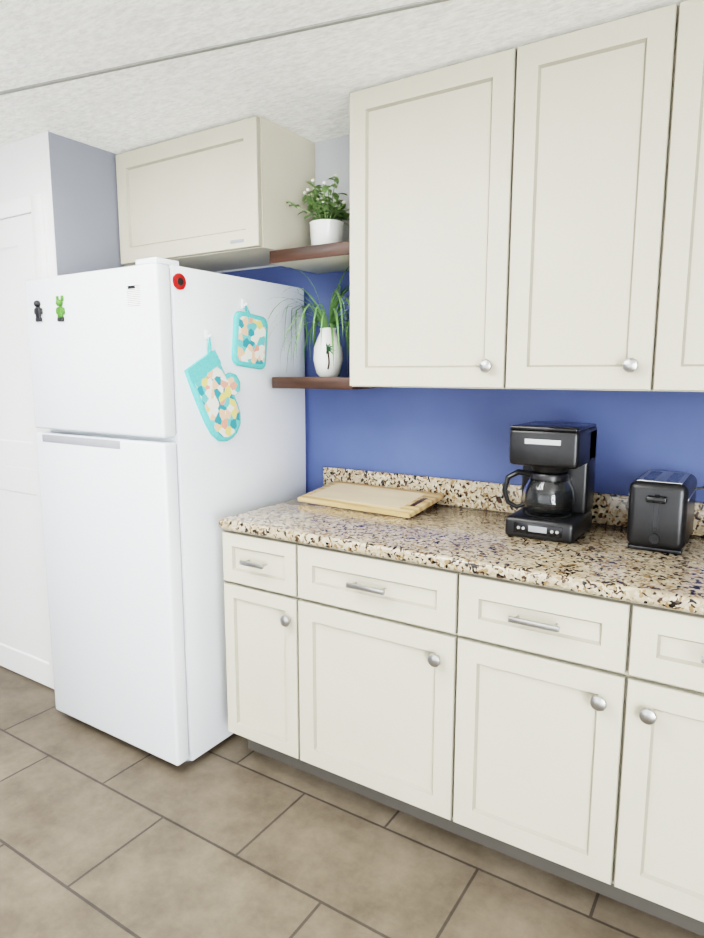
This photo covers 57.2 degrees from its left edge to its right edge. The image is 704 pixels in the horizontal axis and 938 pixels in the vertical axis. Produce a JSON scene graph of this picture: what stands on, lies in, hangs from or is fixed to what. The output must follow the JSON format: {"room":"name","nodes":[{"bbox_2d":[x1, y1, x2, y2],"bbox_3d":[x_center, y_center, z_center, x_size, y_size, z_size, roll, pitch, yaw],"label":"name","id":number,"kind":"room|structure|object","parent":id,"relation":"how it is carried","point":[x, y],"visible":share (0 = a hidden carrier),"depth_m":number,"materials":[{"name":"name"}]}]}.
{"room":"kitchen","nodes":[
{"label":"kitchen","id":0,"kind":"room"},
{"bbox_2d":[48,132,126,275],"bbox_3d":[-1.429,-0.219,3.172,1.078,2.310,0.645,5,10,32],"label":"wall","id":1,"kind":"structure","parent":0,"point":[85,202],"depth_m":2.59,"materials":[{"name":"paint"}]},
{"bbox_2d":[0,131,56,688],"bbox_3d":[-1.625,-0.173,2.871,1.078,2.310,0.080,5,10,32],"label":"door frame","id":2,"kind":"structure","parent":1,"relation":"attached to","point":[27,244],"depth_m":2.77,"materials":[{"name":"paint"}]},
{"bbox_2d":[0,0,685,153],"bbox_3d":[-0.712,-0.985,0.333,5.400,0.050,4.600,5,10,32],"label":"ceiling","id":3,"kind":"structure","parent":0,"point":[304,84],"depth_m":1.85,"materials":[{"name":"white paint"}]},
{"bbox_2d":[0,0,448,94],"bbox_3d":[-0.413,-1.088,1.208,5.200,0.005,1.161,3,9,21],"label":"trim","id":4,"kind":"structure","parent":3,"relation":"attached to","point":[310,27],"depth_m":1.78,"materials":[{"name":"white paint"}]},
{"bbox_2d":[0,666,703,937],"bbox_3d":[-0.712,1.363,0.686,5.400,0.080,4.600,5,10,32],"label":"floor","id":5,"kind":"structure","parent":0,"point":[103,834],"depth_m":1.89,"materials":[{"name":"tile"}]},
{"bbox_2d":[25,257,305,765],"bbox_3d":[-0.705,0.135,2.642,0.751,1.768,0.788,5,10,32],"label":"fridge","id":6,"kind":"object","parent":5,"relation":"on","point":[169,416],"visible":0.96,"depth_m":2.31,"materials":[{"name":"metal"}]},
{"bbox_2d":[222,530,297,768],"bbox_3d":[-0.145,0.612,2.467,0.326,0.876,0.628,5,10,32],"label":"base cabinet","id":7,"kind":"object","parent":5,"relation":"on","point":[261,572],"depth_m":2.20,"materials":[{"name":"paint"}]},
{"bbox_2d":[219,466,703,614],"bbox_3d":[0.744,0.196,1.816,2.450,0.139,0.647,5,10,32],"label":"countertop","id":8,"kind":"structure","parent":7,"relation":"on","point":[460,526],"depth_m":1.93,"materials":[{"name":"stone"}]},
{"bbox_2d":[298,481,443,517],"bbox_3d":[0.065,0.108,2.437,0.500,0.020,0.250,6,18,35],"label":"cutting board","id":9,"kind":"object","parent":8,"relation":"on","point":[404,503],"visible":0.96,"depth_m":2.39,"materials":[{"name":"brown wood"}]},
{"bbox_2d":[502,421,596,543],"bbox_3d":[0.605,0.029,2.007,0.234,0.336,0.253,5,10,32],"label":"coffee maker","id":10,"kind":"object","parent":8,"relation":"on","point":[556,460],"visible":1,"depth_m":1.93,"materials":[{"name":"black plastic"}]},
{"bbox_2d":[627,470,703,554],"bbox_3d":[1.000,0.129,1.812,0.391,0.197,0.278,5,10,32],"label":"toaster","id":11,"kind":"object","parent":8,"relation":"on","point":[661,507],"visible":1,"depth_m":1.78,"materials":[{"name":"black plastic"}]},
{"bbox_2d":[298,543,461,832],"bbox_3d":[0.225,0.648,2.232,0.554,0.876,0.628,5,10,32],"label":"base cabinet","id":12,"kind":"object","parent":5,"relation":"on","point":[378,636],"depth_m":1.95,"materials":[{"name":"paint"}]},
{"bbox_2d":[454,572,703,936],"bbox_3d":[0.828,0.705,1.848,0.880,0.876,0.628,5,10,32],"label":"base cabinet","id":13,"kind":"object","parent":5,"relation":"on","point":[557,732],"depth_m":1.63,"materials":[{"name":"paint"}]},
{"bbox_2d":[215,135,703,502],"bbox_3d":[0.506,-0.100,2.379,5.400,2.310,0.100,5,10,32],"label":"wall","id":14,"kind":"structure","parent":0,"point":[459,433],"depth_m":2.40,"materials":[{"name":"blue paint"}]},
{"bbox_2d":[115,116,315,271],"bbox_3d":[-0.568,-1.080,2.657,0.776,0.446,0.349,5,10,32],"label":"upper cabinet","id":15,"kind":"object","parent":14,"relation":"attached to","point":[215,199],"visible":0.96,"depth_m":2.48,"materials":[{"name":"paint"}]},
{"bbox_2d":[270,241,349,273],"bbox_3d":[-0.071,-0.785,2.409,0.366,0.045,0.297,5,10,32],"label":"shelf","id":16,"kind":"object","parent":14,"relation":"attached to","point":[327,258],"visible":0.54,"depth_m":2.33,"materials":[{"name":"brown wood"}]},
{"bbox_2d":[286,174,349,245],"bbox_3d":[-0.114,-0.942,2.416,0.227,0.262,0.253,5,10,32],"label":"bushy plant","id":17,"kind":"object","parent":16,"relation":"on","point":[326,225],"visible":0.9,"depth_m":2.38,"materials":[{"name":"green plant"}]},
{"bbox_2d":[272,377,393,389],"bbox_3d":[-0.071,-0.332,2.477,0.366,0.042,0.297,5,10,32],"label":"shelf","id":18,"kind":"object","parent":14,"relation":"attached to","point":[313,382],"visible":0.71,"depth_m":2.35,"materials":[{"name":"brown wood"}]},
{"bbox_2d":[266,266,349,376],"bbox_3d":[-0.117,-0.545,2.392,0.372,0.403,0.422,5,10,32],"label":"potted plant","id":19,"kind":"object","parent":18,"relation":"on","point":[328,355],"visible":0.77,"depth_m":2.45,"materials":[{"name":"white ceramic"}]},
{"bbox_2d":[350,47,517,388],"bbox_3d":[0.311,-0.750,2.147,0.555,0.948,0.329,5,10,32],"label":"upper cabinet","id":20,"kind":"object","parent":14,"relation":"attached to","point":[432,152],"depth_m":2.00,"materials":[{"name":"paint"}]},
{"bbox_2d":[506,2,681,390],"bbox_3d":[0.714,-0.711,1.891,0.405,0.948,0.329,5,10,32],"label":"upper cabinet","id":21,"kind":"object","parent":14,"relation":"attached to","point":[529,216],"depth_m":1.74,"materials":[{"name":"paint"}]},
{"bbox_2d":[658,0,703,391],"bbox_3d":[1.267,-0.658,1.539,0.910,0.948,0.329,5,10,32],"label":"upper cabinet","id":22,"kind":"object","parent":14,"relation":"attached to","point":[681,354],"depth_m":1.63,"materials":[{"name":"paint"}]}
]}

